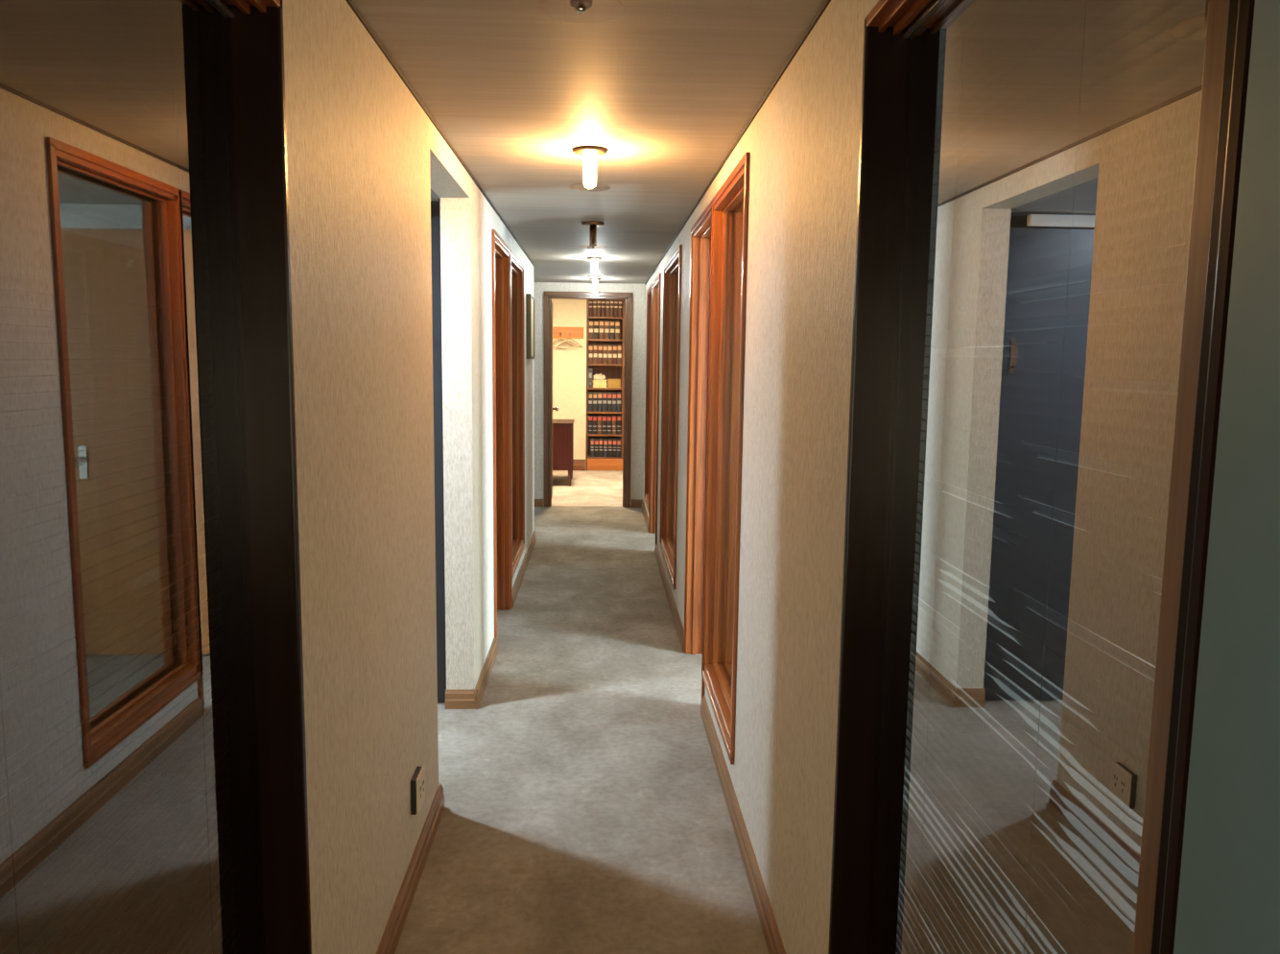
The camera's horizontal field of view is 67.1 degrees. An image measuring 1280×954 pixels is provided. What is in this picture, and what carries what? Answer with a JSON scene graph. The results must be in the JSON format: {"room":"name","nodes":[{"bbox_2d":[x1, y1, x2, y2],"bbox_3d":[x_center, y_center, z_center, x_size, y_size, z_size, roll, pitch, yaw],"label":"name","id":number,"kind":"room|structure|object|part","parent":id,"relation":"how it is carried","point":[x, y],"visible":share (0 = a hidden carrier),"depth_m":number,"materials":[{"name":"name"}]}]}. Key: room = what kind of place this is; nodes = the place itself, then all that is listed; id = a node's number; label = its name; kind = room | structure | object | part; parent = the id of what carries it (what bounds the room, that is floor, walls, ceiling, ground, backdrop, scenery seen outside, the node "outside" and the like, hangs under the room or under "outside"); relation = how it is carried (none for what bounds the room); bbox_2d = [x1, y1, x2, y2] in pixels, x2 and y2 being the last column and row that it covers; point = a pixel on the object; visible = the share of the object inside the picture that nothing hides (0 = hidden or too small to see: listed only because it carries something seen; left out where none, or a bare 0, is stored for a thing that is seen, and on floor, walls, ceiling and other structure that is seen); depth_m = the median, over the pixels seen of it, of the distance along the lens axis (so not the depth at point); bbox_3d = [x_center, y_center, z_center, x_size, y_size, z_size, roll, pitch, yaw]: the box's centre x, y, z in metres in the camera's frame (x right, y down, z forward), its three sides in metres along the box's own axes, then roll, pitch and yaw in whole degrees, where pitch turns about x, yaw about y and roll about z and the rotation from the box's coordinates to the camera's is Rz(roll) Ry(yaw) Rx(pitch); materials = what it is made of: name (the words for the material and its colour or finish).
{"room":"office corridor","nodes":[
{"label":"office corridor","id":0,"kind":"room"},
{"bbox_2d":[282,0,534,953],"bbox_3d":[-0.817,-0.125,4.337,0.130,2.403,8.300,0,7,-3],"label":"wall","id":1,"kind":"structure","parent":0,"point":[365,159],"depth_m":2.45,"materials":[{"name":"paint"}]},
{"bbox_2d":[0,0,311,953],"bbox_3d":[-0.679,0.309,1.098,0.140,2.135,1.460,0,7,-3],"label":"window","id":2,"kind":"structure","parent":1,"relation":"in","point":[154,782],"depth_m":1.38,"materials":[{"name":"clear glass"}]},
{"bbox_2d":[376,782,444,953],"bbox_3d":[-0.682,1.241,2.728,0.018,0.088,1.525,0,7,-3],"label":"baseboard","id":3,"kind":"structure","parent":1,"relation":"attached to","point":[388,944],"depth_m":2.90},
{"bbox_2d":[410,764,425,814],"bbox_3d":[-0.688,0.969,2.995,0.024,0.112,0.110,0,7,-3],"label":"power socket","id":4,"kind":"object","parent":1,"relation":"attached to","point":[417,781],"visible":1,"depth_m":2.95,"materials":[{"name":"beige plastic"}]},
{"bbox_3d":[-0.681,0.969,2.996,0.008,0.111,0.107,0,7,-3],"label":"plate","id":5,"kind":"part","parent":4,"relation":"part of","materials":[{"name":"beige plastic"}]},
{"bbox_2d":[345,0,534,266],"bbox_3d":[-0.751,-1.360,4.590,0.006,0.012,7.500,0,7,-3],"label":"trim","id":6,"kind":"structure","parent":1,"relation":"attached to","point":[350,3],"depth_m":2.93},
{"bbox_2d":[445,688,478,709],"bbox_3d":[-0.824,1.026,4.459,0.152,0.088,0.018,0,7,-3],"label":"baseboard","id":7,"kind":"structure","parent":1,"relation":"attached to","point":[455,699],"depth_m":4.45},
{"bbox_2d":[474,637,497,708],"bbox_3d":[-0.775,0.975,4.884,0.018,0.088,0.868,0,7,-3],"label":"baseboard","id":8,"kind":"object","parent":1,"relation":"attached to","point":[484,676],"visible":1,"depth_m":4.82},
{"bbox_2d":[491,228,512,639],"bbox_3d":[-1.306,-0.227,5.633,1.022,2.278,0.969,0,7,-3],"label":"door","id":9,"kind":"structure","parent":1,"relation":"in","point":[500,250],"depth_m":6.04,"materials":[{"name":"orange wood"}]},
{"bbox_2d":[510,249,524,577],"bbox_3d":[-0.913,-0.443,6.673,0.148,2.094,1.092,0,7,-3],"label":"window","id":10,"kind":"structure","parent":1,"relation":"in","point":[517,269],"depth_m":7.14,"materials":[{"name":"wood"}]},
{"bbox_3d":[-0.921,-0.450,6.672,0.006,1.987,1.000,0,7,-3],"label":"pane","id":11,"kind":"part","parent":10,"relation":"part of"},
{"bbox_3d":[-0.925,0.556,6.796,0.148,0.080,1.092,0,7,-3],"label":"sill","id":12,"kind":"part","parent":10,"relation":"part of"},
{"bbox_2d":[512,529,536,606],"bbox_3d":[-0.885,0.659,7.441,0.018,0.088,2.330,0,7,-3],"label":"baseboard","id":13,"kind":"structure","parent":1,"relation":"attached to","point":[515,588],"depth_m":7.18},
{"bbox_2d":[525,293,534,358],"bbox_3d":[-0.873,-1.193,7.702,0.037,0.500,0.440,0,7,-3],"label":"framed picture","id":14,"kind":"object","parent":1,"relation":"attached to","point":[530,298],"visible":1,"depth_m":7.50,"materials":[{"name":"fabric"}]},
{"bbox_2d":[430,189,440,198],"bbox_3d":[-2.168,-1.116,3.135,2.688,0.030,2.075,0,7,-3],"label":"ceiling","id":15,"kind":"structure","parent":0,"point":[434,195],"depth_m":4.14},
{"bbox_2d":[551,298,586,459],"bbox_3d":[-0.488,-1.429,13.841,6.980,2.680,0.120,0,7,-3],"label":"wall","id":16,"kind":"structure","parent":0,"point":[569,364],"depth_m":13.75,"materials":[{"name":"beige paint"}]},
{"bbox_2d":[552,326,583,338],"bbox_3d":[-1.141,-2.040,13.626,0.688,0.160,0.099,0,7,-3],"label":"coat rack","id":17,"kind":"object","parent":16,"relation":"attached to","point":[575,332],"visible":0.54,"depth_m":13.65,"materials":[{"name":"brown wood"}]},
{"bbox_3d":[-1.173,-2.043,13.646,0.185,0.114,0.004,0,7,-3],"label":"raised panel","id":18,"kind":"part","parent":17,"relation":"part of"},
{"bbox_2d":[552,332,572,347],"bbox_3d":[-1.121,-1.936,13.630,0.378,0.210,0.026,0,7,-4],"label":"hanger","id":19,"kind":"object","parent":17,"relation":"hanging from","point":[561,333],"visible":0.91,"depth_m":13.62,"materials":[{"name":"brown wood"}]},
{"bbox_2d":[556,331,583,347],"bbox_3d":[-0.989,-1.931,13.600,0.378,0.210,0.026,1,7,1],"label":"hanger","id":20,"kind":"object","parent":17,"relation":"hanging from","point":[569,332],"visible":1,"depth_m":13.60,"materials":[{"name":"brown wood"}]},
{"bbox_3d":[-0.941,-2.041,13.656,0.240,0.114,0.004,0,7,-3],"label":"raised panel","id":21,"kind":"part","parent":17,"relation":"part of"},
{"bbox_2d":[572,459,585,470],"bbox_3d":[-2.348,-0.183,13.845,3.122,0.160,0.018,0,7,-3],"label":"baseboard","id":22,"kind":"structure","parent":16,"relation":"attached to","point":[579,464],"depth_m":13.90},
{"bbox_2d":[394,470,769,953],"bbox_3d":[-0.256,0.991,5.658,9.200,0.120,18.200,0,7,-3],"label":"floor","id":23,"kind":"structure","parent":0,"point":[585,811],"depth_m":3.71,"materials":[{"name":"carpet"}]},
{"bbox_2d":[552,419,574,486],"bbox_3d":[-1.485,-0.329,12.492,1.249,0.799,0.764,0,7,-3],"label":"desk","id":24,"kind":"object","parent":23,"relation":"on","point":[562,429],"visible":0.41,"depth_m":12.15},
{"bbox_3d":[-0.884,-0.270,12.178,0.052,0.773,0.052,0,7,-3],"label":"leg","id":25,"kind":"part","parent":24,"relation":"part of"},
{"bbox_3d":[-0.914,-0.354,12.860,0.052,0.773,0.052,0,7,-3],"label":"leg","id":26,"kind":"part","parent":24,"relation":"part of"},
{"bbox_2d":[585,299,624,470],"bbox_3d":[-0.479,-1.403,13.923,0.589,2.610,0.340,0,7,-3],"label":"bookcase","id":27,"kind":"object","parent":23,"relation":"on","point":[609,370],"visible":0.48,"depth_m":13.92,"materials":[{"name":"brown wood"}]},
{"bbox_3d":[-0.763,-1.407,13.921,0.022,2.610,0.320,0,7,-3],"label":"panel","id":28,"kind":"part","parent":27,"relation":"part of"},
{"bbox_2d":[588,392,592,411],"bbox_3d":[-0.716,-1.085,13.929,0.066,0.269,0.190,0,7,-3],"label":"book","id":29,"kind":"object","parent":27,"relation":"on","point":[590,394],"visible":0.98,"depth_m":13.84,"materials":[{"name":"black paper"}]},
{"bbox_2d":[588,344,592,363],"bbox_3d":[-0.708,-1.758,13.846,0.066,0.266,0.190,0,7,-3],"label":"book","id":30,"kind":"object","parent":27,"relation":"on","point":[590,346],"visible":0.96,"depth_m":13.75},
{"bbox_2d":[588,414,592,433],"bbox_3d":[-0.720,-0.762,13.969,0.066,0.268,0.190,0,7,-3],"label":"book","id":31,"kind":"object","parent":27,"relation":"on","point":[590,416],"visible":1,"depth_m":13.88,"materials":[{"name":"black paper"}]},
{"bbox_2d":[588,299,592,316],"bbox_3d":[-0.704,-2.408,13.766,0.057,0.246,0.190,0,7,-3],"label":"book","id":32,"kind":"object","parent":27,"relation":"on","point":[590,301],"visible":0.9,"depth_m":13.68,"materials":[{"name":"red fabric"}]},
{"bbox_2d":[588,368,592,387],"bbox_3d":[-0.716,-1.427,13.904,0.062,0.275,0.233,0,7,-3],"label":"box file","id":33,"kind":"object","parent":27,"relation":"on","point":[590,370],"visible":0.98,"depth_m":13.79,"materials":[{"name":"grey cardboard"}]},
{"bbox_2d":[588,320,593,338],"bbox_3d":[-0.700,-2.102,13.804,0.072,0.259,0.190,0,7,-3],"label":"book","id":34,"kind":"object","parent":27,"relation":"on","point":[590,322],"visible":0.98,"depth_m":13.71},
{"bbox_2d":[590,437,594,456],"bbox_3d":[-0.692,-0.430,14.011,0.061,0.261,0.190,0,7,-3],"label":"book","id":35,"kind":"object","parent":27,"relation":"on","point":[592,439],"visible":1,"depth_m":13.92,"materials":[{"name":"black fabric"}]},
{"bbox_2d":[592,299,596,316],"bbox_3d":[-0.643,-2.409,13.769,0.057,0.248,0.190,0,7,-3],"label":"book","id":36,"kind":"object","parent":27,"relation":"on","point":[594,300],"visible":0.8,"depth_m":13.68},
{"bbox_2d":[592,392,597,411],"bbox_3d":[-0.647,-1.085,13.932,0.066,0.270,0.190,0,7,-3],"label":"book","id":37,"kind":"object","parent":27,"relation":"on","point":[595,394],"visible":0.95,"depth_m":13.84,"materials":[{"name":"black fabric"}]},
{"bbox_2d":[592,344,597,363],"bbox_3d":[-0.639,-1.761,13.849,0.066,0.273,0.190,0,7,-3],"label":"book","id":38,"kind":"object","parent":27,"relation":"on","point":[595,346],"visible":0.95,"depth_m":13.76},
{"bbox_2d":[592,414,597,433],"bbox_3d":[-0.651,-0.759,13.972,0.066,0.264,0.190,0,7,-3],"label":"book","id":39,"kind":"object","parent":27,"relation":"on","point":[595,416],"visible":0.98,"depth_m":13.88,"materials":[{"name":"black fabric"}]},
{"bbox_2d":[593,320,598,338],"bbox_3d":[-0.625,-2.103,13.807,0.072,0.263,0.190,0,7,-3],"label":"book","id":40,"kind":"object","parent":27,"relation":"on","point":[596,322],"visible":0.88,"depth_m":13.72,"materials":[{"name":"black fabric"}]},
{"bbox_2d":[594,437,598,456],"bbox_3d":[-0.628,-0.429,14.014,0.061,0.259,0.190,0,7,-3],"label":"book","id":41,"kind":"object","parent":27,"relation":"on","point":[596,438],"visible":0.91,"depth_m":13.92,"materials":[{"name":"black fabric"}]},
{"bbox_2d":[596,299,601,316],"bbox_3d":[-0.583,-2.410,13.771,0.057,0.251,0.190,0,7,-3],"label":"book","id":42,"kind":"object","parent":27,"relation":"on","point":[599,301],"visible":0.9,"depth_m":13.68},
{"bbox_2d":[592,379,606,387],"bbox_3d":[-0.579,-1.346,13.924,0.201,0.112,0.234,0,7,-3],"label":"paper stack","id":43,"kind":"object","parent":27,"relation":"on","point":[597,383],"visible":1,"depth_m":13.81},
{"bbox_2d":[592,373,605,379],"bbox_3d":[-0.586,-1.449,13.904,0.188,0.096,0.210,0,7,-3],"label":"bundle","id":44,"kind":"object","parent":43,"relation":"on","point":[600,376],"visible":1,"depth_m":13.84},
{"bbox_2d":[597,391,602,411],"bbox_3d":[-0.578,-1.086,13.935,0.066,0.273,0.190,0,7,-3],"label":"book","id":45,"kind":"object","parent":27,"relation":"on","point":[600,394],"visible":0.95,"depth_m":13.85,"materials":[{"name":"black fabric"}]},
{"bbox_2d":[597,344,602,363],"bbox_3d":[-0.570,-1.758,13.852,0.066,0.268,0.190,0,7,-3],"label":"book","id":46,"kind":"object","parent":27,"relation":"on","point":[600,346],"visible":0.95,"depth_m":13.76,"materials":[{"name":"red fabric"}]},
{"bbox_2d":[597,414,602,433],"bbox_3d":[-0.582,-0.760,13.975,0.066,0.268,0.190,0,7,-3],"label":"book","id":47,"kind":"object","parent":27,"relation":"on","point":[600,416],"visible":0.98,"depth_m":13.88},
{"bbox_2d":[598,437,603,456],"bbox_3d":[-0.564,-0.431,14.017,0.061,0.263,0.190,0,7,-3],"label":"book","id":48,"kind":"object","parent":27,"relation":"on","point":[601,439],"visible":1,"depth_m":13.93,"materials":[{"name":"black fabric"}]},
{"bbox_2d":[598,320,604,338],"bbox_3d":[-0.549,-2.103,13.811,0.072,0.263,0.190,0,7,-3],"label":"book","id":49,"kind":"object","parent":27,"relation":"on","point":[601,322],"visible":0.98,"depth_m":13.72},
{"bbox_2d":[601,299,605,316],"bbox_3d":[-0.523,-2.409,13.774,0.057,0.249,0.190,0,7,-3],"label":"book","id":50,"kind":"object","parent":27,"relation":"on","point":[603,300],"visible":0.85,"depth_m":13.68,"materials":[{"name":"red fabric"}]},
{"bbox_2d":[602,391,607,411],"bbox_3d":[-0.509,-1.086,13.938,0.066,0.276,0.190,0,7,-3],"label":"book","id":51,"kind":"object","parent":27,"relation":"on","point":[604,393],"visible":0.95,"depth_m":13.85,"materials":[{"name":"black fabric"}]},
{"bbox_2d":[602,345,607,363],"bbox_3d":[-0.500,-1.757,13.855,0.066,0.267,0.190,0,7,-3],"label":"book","id":52,"kind":"object","parent":27,"relation":"on","point":[604,347],"visible":0.96,"depth_m":13.76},
{"bbox_2d":[602,414,607,433],"bbox_3d":[-0.513,-0.758,13.978,0.066,0.265,0.190,0,7,-3],"label":"book","id":53,"kind":"object","parent":27,"relation":"on","point":[604,417],"visible":0.98,"depth_m":13.88,"materials":[{"name":"black fabric"}]},
{"bbox_3d":[-0.493,-0.292,14.070,0.545,0.022,0.279,0,7,-3],"label":"shelf","id":54,"kind":"part","parent":27,"relation":"part of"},
{"bbox_2d":[603,437,607,456],"bbox_3d":[-0.500,-0.428,14.020,0.061,0.259,0.190,0,7,-3],"label":"book","id":55,"kind":"object","parent":27,"relation":"on","point":[604,438],"visible":0.94,"depth_m":13.93,"materials":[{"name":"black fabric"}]},
{"bbox_2d":[604,320,609,338],"bbox_3d":[-0.473,-2.101,13.814,0.072,0.261,0.190,0,7,-3],"label":"book","id":56,"kind":"object","parent":27,"relation":"on","point":[606,322],"visible":0.9,"depth_m":13.72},
{"bbox_2d":[605,299,609,316],"bbox_3d":[-0.462,-2.408,13.777,0.057,0.248,0.190,0,7,-3],"label":"book","id":57,"kind":"object","parent":27,"relation":"on","point":[606,300],"visible":0.9,"depth_m":13.69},
{"bbox_2d":[607,392,612,411],"bbox_3d":[-0.440,-1.085,13.941,0.066,0.273,0.190,0,7,-3],"label":"book","id":58,"kind":"object","parent":27,"relation":"on","point":[609,394],"visible":0.95,"depth_m":13.85,"materials":[{"name":"black fabric"}]},
{"bbox_2d":[607,345,612,363],"bbox_3d":[-0.431,-1.756,13.858,0.066,0.267,0.190,0,7,-3],"label":"book","id":59,"kind":"object","parent":27,"relation":"on","point":[609,347],"visible":0.96,"depth_m":13.77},
{"bbox_2d":[607,437,612,456],"bbox_3d":[-0.436,-0.429,14.022,0.061,0.262,0.190,0,7,-3],"label":"book","id":60,"kind":"object","parent":27,"relation":"on","point":[609,448],"visible":1,"depth_m":13.93,"materials":[{"name":"black fabric"}]},
{"bbox_2d":[607,415,612,434],"bbox_3d":[-0.444,-0.758,13.981,0.066,0.265,0.190,0,7,-3],"label":"book","id":61,"kind":"object","parent":27,"relation":"on","point":[609,417],"visible":0.98,"depth_m":13.89,"materials":[{"name":"black fabric"}]},
{"bbox_2d":[609,299,614,316],"bbox_3d":[-0.402,-2.408,13.779,0.057,0.251,0.190,0,7,-3],"label":"book","id":62,"kind":"object","parent":27,"relation":"on","point":[611,310],"visible":0.9,"depth_m":13.69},
{"bbox_2d":[609,320,615,339],"bbox_3d":[-0.398,-2.101,13.817,0.072,0.262,0.190,0,7,-3],"label":"book","id":63,"kind":"object","parent":27,"relation":"on","point":[611,322],"visible":0.99,"depth_m":13.73,"materials":[{"name":"black fabric"}]},
{"bbox_2d":[611,414,616,434],"bbox_3d":[-0.375,-0.759,13.984,0.066,0.267,0.190,0,7,-3],"label":"book","id":64,"kind":"object","parent":27,"relation":"on","point":[614,416],"visible":0.97,"depth_m":13.89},
{"bbox_2d":[607,379,620,387],"bbox_3d":[-0.376,-1.350,13.932,0.191,0.122,0.225,0,7,-3],"label":"stack","id":65,"kind":"object","parent":27,"relation":"on","point":[611,383],"visible":0.99,"depth_m":13.82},
{"bbox_2d":[612,437,616,456],"bbox_3d":[-0.371,-0.428,14.025,0.061,0.261,0.190,0,7,-3],"label":"book","id":66,"kind":"object","parent":27,"relation":"on","point":[614,439],"visible":0.99,"depth_m":13.94,"materials":[{"name":"black fabric"}]},
{"bbox_2d":[612,392,616,411],"bbox_3d":[-0.371,-1.083,13.944,0.066,0.271,0.190,0,7,-3],"label":"book","id":67,"kind":"object","parent":27,"relation":"on","point":[614,394],"visible":0.95,"depth_m":13.85,"materials":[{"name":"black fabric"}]},
{"bbox_2d":[612,345,616,363],"bbox_3d":[-0.362,-1.757,13.861,0.066,0.268,0.190,0,7,-3],"label":"book","id":68,"kind":"object","parent":27,"relation":"on","point":[614,347],"visible":0.95,"depth_m":13.77,"materials":[{"name":"red fabric"}]},
{"bbox_2d":[614,299,617,316],"bbox_3d":[-0.341,-2.407,13.782,0.057,0.250,0.190,0,7,-3],"label":"book","id":69,"kind":"object","parent":27,"relation":"on","point":[615,300],"visible":0.84,"depth_m":13.69,"materials":[{"name":"red fabric"}]},
{"bbox_2d":[615,320,619,339],"bbox_3d":[-0.322,-2.099,13.821,0.072,0.258,0.190,0,7,-3],"label":"book","id":70,"kind":"object","parent":27,"relation":"on","point":[617,322],"visible":0.94,"depth_m":13.73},
{"bbox_2d":[616,414,621,434],"bbox_3d":[-0.306,-0.760,13.987,0.066,0.271,0.190,0,7,-3],"label":"book","id":71,"kind":"object","parent":27,"relation":"on","point":[619,416],"visible":0.97,"depth_m":13.90,"materials":[{"name":"black fabric"}]},
{"bbox_2d":[616,438,620,456],"bbox_3d":[-0.307,-0.426,14.028,0.061,0.258,0.190,0,7,-3],"label":"book","id":72,"kind":"object","parent":27,"relation":"on","point":[618,439],"visible":0.95,"depth_m":13.94,"materials":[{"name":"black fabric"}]},
{"bbox_2d":[616,392,621,411],"bbox_3d":[-0.302,-1.085,13.947,0.066,0.276,0.190,0,7,-3],"label":"book","id":73,"kind":"object","parent":27,"relation":"on","point":[619,394],"visible":0.95,"depth_m":13.86,"materials":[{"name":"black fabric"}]},
{"bbox_2d":[616,344,621,363],"bbox_3d":[-0.293,-1.758,13.864,0.066,0.272,0.190,0,7,-3],"label":"book","id":74,"kind":"object","parent":27,"relation":"on","point":[619,346],"visible":0.98,"depth_m":13.77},
{"bbox_2d":[617,299,622,316],"bbox_3d":[-0.281,-2.406,13.785,0.057,0.248,0.190,0,7,-3],"label":"book","id":75,"kind":"object","parent":27,"relation":"on","point":[620,301],"visible":0.9,"depth_m":13.70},
{"bbox_2d":[352,0,825,284],"bbox_3d":[-0.138,-1.265,3.342,9.200,0.120,14.150,0,7,-3],"label":"ceiling","id":76,"kind":"structure","parent":0,"point":[668,88],"depth_m":2.93,"materials":[{"name":"paint"}]},
{"bbox_2d":[537,0,623,14],"bbox_3d":[-0.109,-0.937,1.786,0.160,0.151,0.160,0,7,-3],"label":"ceiling light","id":77,"kind":"object","parent":76,"relation":"attached to","point":[580,6],"visible":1,"depth_m":1.79,"materials":[{"name":"brown metal"}]},
{"bbox_2d":[568,145,607,189],"bbox_3d":[-0.190,-1.171,3.680,0.160,0.151,0.160,0,7,-3],"label":"ceiling light","id":78,"kind":"object","parent":76,"relation":"attached to","point":[590,153],"visible":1,"depth_m":3.66,"materials":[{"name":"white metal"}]},
{"bbox_3d":[-0.190,-1.238,3.671,0.132,0.016,0.132,0,7,-3],"label":"ceiling plate","id":79,"kind":"part","parent":78,"relation":"part of","materials":[{"name":"brown metal"}]},
{"bbox_2d":[581,220,604,249],"bbox_3d":[-0.276,-1.417,5.673,0.160,0.151,0.160,0,7,-3],"label":"ceiling light","id":80,"kind":"object","parent":76,"relation":"attached to","point":[592,225],"visible":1,"depth_m":5.65,"materials":[{"name":"brown metal"}]},
{"bbox_3d":[-0.275,-1.484,5.664,0.132,0.016,0.132,0,7,-3],"label":"ceiling plate","id":81,"kind":"part","parent":80,"relation":"part of","materials":[{"name":"brown metal"}]},
{"bbox_2d":[584,257,603,277],"bbox_3d":[-0.361,-1.660,7.646,0.160,0.151,0.160,0,7,-3],"label":"ceiling light","id":82,"kind":"object","parent":76,"relation":"attached to","point":[594,260],"visible":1,"depth_m":7.63,"materials":[{"name":"white glass"}]},
{"bbox_3d":[-0.360,-1.727,7.638,0.132,0.016,0.132,0,7,-3],"label":"ceiling plate","id":83,"kind":"part","parent":82,"relation":"part of","materials":[{"name":"brown metal"}]},
{"bbox_2d":[588,277,601,293],"bbox_3d":[-0.446,-1.905,9.629,0.160,0.151,0.160,0,7,-3],"label":"ceiling light","id":84,"kind":"object","parent":76,"relation":"attached to","point":[595,279],"visible":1,"depth_m":9.61,"materials":[{"name":"white glass"}]},
{"bbox_3d":[-0.446,-1.972,9.621,0.132,0.016,0.132,0,7,-3],"label":"ceiling plate","id":85,"kind":"part","parent":84,"relation":"part of","materials":[{"name":"brown metal"}]},
{"bbox_2d":[533,282,645,506],"bbox_3d":[-0.341,-1.008,10.435,6.980,2.680,0.130,0,7,-3],"label":"wall","id":86,"kind":"structure","parent":0,"point":[638,291],"depth_m":10.36,"materials":[{"name":"paint"}]},
{"bbox_2d":[534,498,543,506],"bbox_3d":[-2.057,0.275,10.445,2.010,0.088,0.018,0,7,-3],"label":"baseboard","id":87,"kind":"structure","parent":86,"relation":"attached to","point":[537,502],"depth_m":10.48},
{"bbox_2d":[544,290,632,507],"bbox_3d":[-0.609,-0.874,10.834,0.996,2.309,0.950,0,7,-3],"label":"door frame","id":88,"kind":"structure","parent":86,"relation":"in","point":[548,295],"depth_m":10.37,"materials":[{"name":"brown wood"}]},
{"bbox_2d":[630,498,642,507],"bbox_3d":[-0.033,0.289,10.534,0.133,0.088,0.018,0,7,-3],"label":"baseboard","id":89,"kind":"structure","parent":86,"relation":"attached to","point":[635,503],"depth_m":10.53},
{"bbox_2d":[642,0,878,953],"bbox_3d":[0.329,-0.240,5.390,0.130,2.403,10.120,0,7,-3],"label":"wall","id":90,"kind":"structure","parent":0,"point":[803,142],"depth_m":2.43,"materials":[{"name":"paint"}]},
{"bbox_2d":[640,499,649,530],"bbox_3d":[0.057,0.383,9.787,0.018,0.088,1.530,0,7,-3],"label":"baseboard","id":91,"kind":"structure","parent":90,"relation":"attached to","point":[646,516],"depth_m":9.74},
{"bbox_2d":[644,283,652,512],"bbox_3d":[0.150,-0.774,9.421,0.148,2.127,0.852,0,7,-3],"label":"window","id":92,"kind":"structure","parent":90,"relation":"in","point":[650,290],"depth_m":9.76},
{"bbox_3d":[0.138,0.242,9.546,0.148,0.080,0.852,0,7,-3],"label":"sill","id":93,"kind":"part","parent":92,"relation":"part of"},
{"bbox_2d":[648,273,661,544],"bbox_3d":[0.629,-0.559,8.438,1.022,2.301,0.989,0,7,-3],"label":"door","id":94,"kind":"structure","parent":90,"relation":"in","point":[656,284],"depth_m":8.80,"materials":[{"name":"orange wood"}]},
{"bbox_2d":[654,543,684,651],"bbox_3d":[0.189,0.761,6.718,0.018,0.088,2.720,0,7,-3],"label":"baseboard","id":95,"kind":"structure","parent":90,"relation":"attached to","point":[673,605],"depth_m":6.33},
{"bbox_2d":[659,244,682,589],"bbox_3d":[0.269,-0.434,6.670,0.148,2.127,1.442,0,7,-3],"label":"window","id":96,"kind":"structure","parent":90,"relation":"in","point":[672,275],"depth_m":7.25,"materials":[{"name":"wood"}]},
{"bbox_3d":[0.256,0.582,6.795,0.148,0.080,1.442,0,7,-3],"label":"sill","id":97,"kind":"part","parent":96,"relation":"part of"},
{"bbox_3d":[0.278,-0.442,6.669,0.006,2.020,1.350,0,7,-3],"label":"pane","id":98,"kind":"part","parent":96,"relation":"part of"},
{"bbox_2d":[683,200,713,703],"bbox_3d":[0.786,-0.110,4.794,1.022,2.301,0.959,0,7,-3],"label":"door","id":99,"kind":"structure","parent":90,"relation":"in","point":[701,231],"depth_m":5.16,"materials":[{"name":"orange wood"}]},
{"bbox_2d":[701,152,750,764],"bbox_3d":[0.391,-0.083,3.829,0.148,2.127,0.992,0,7,-3],"label":"window","id":100,"kind":"structure","parent":90,"relation":"in","point":[730,202],"depth_m":4.21,"materials":[{"name":"wood"}]},
{"bbox_3d":[0.378,0.932,3.954,0.148,0.080,0.992,0,7,-3],"label":"sill","id":101,"kind":"part","parent":100,"relation":"part of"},
{"bbox_2d":[645,0,830,284],"bbox_3d":[0.261,-1.470,5.588,0.006,0.012,9.420,0,7,-3],"label":"trim","id":102,"kind":"structure","parent":90,"relation":"attached to","point":[825,4],"depth_m":2.91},
{"bbox_2d":[700,694,785,953],"bbox_3d":[0.338,1.187,3.268,0.018,0.088,2.362,0,7,-3],"label":"baseboard","id":103,"kind":"structure","parent":90,"relation":"attached to","point":[774,943],"depth_m":3.13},
{"bbox_2d":[828,0,1255,953],"bbox_3d":[0.502,0.279,1.385,0.140,2.155,1.135,0,7,-3],"label":"door frame","id":104,"kind":"structure","parent":90,"relation":"in","point":[900,61],"depth_m":1.83,"materials":[{"name":"brown wood"}]},
{"bbox_2d":[896,0,1208,953],"bbox_3d":[0.600,0.235,1.401,0.028,2.200,1.270,0,7,-3],"label":"window pane","id":105,"kind":"object","parent":104,"relation":"attached to","point":[1066,134],"visible":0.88,"depth_m":1.43,"materials":[{"name":"glass"}]},
{"bbox_3d":[0.567,0.189,1.853,0.001,2.160,0.001,0,7,-3],"label":"ladder cord","id":106,"kind":"part","parent":105,"relation":"part of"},
{"bbox_3d":[0.587,0.245,1.402,0.001,2.160,0.001,0,7,-3],"label":"ladder cord","id":107,"kind":"part","parent":105,"relation":"part of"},
{"bbox_2d":[1173,0,1279,953],"bbox_3d":[0.468,0.352,0.592,0.004,2.403,0.448,0,7,-3],"label":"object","id":108,"kind":"structure","parent":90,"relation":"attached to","point":[1228,902],"depth_m":0.73,"materials":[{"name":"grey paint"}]},
{"bbox_2d":[896,281,1161,953],"bbox_3d":[2.006,0.140,2.474,2.972,2.403,0.100,0,7,-3],"label":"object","id":109,"kind":"structure","parent":0,"point":[1129,874],"depth_m":2.48,"materials":[{"name":"paint"}]},
{"bbox_3d":[-2.228,-0.144,4.349,2.688,2.403,0.100,0,7,-3],"label":"wall","id":110,"kind":"structure","parent":0,"visible":0},
{"bbox_2d":[430,198,446,701],"bbox_3d":[-1.351,-0.085,4.380,0.923,2.300,0.128,0,7,-3],"label":"door","id":111,"kind":"structure","parent":110,"relation":"in","point":[435,205],"depth_m":4.37,"materials":[{"name":"blue paint"}]}
]}

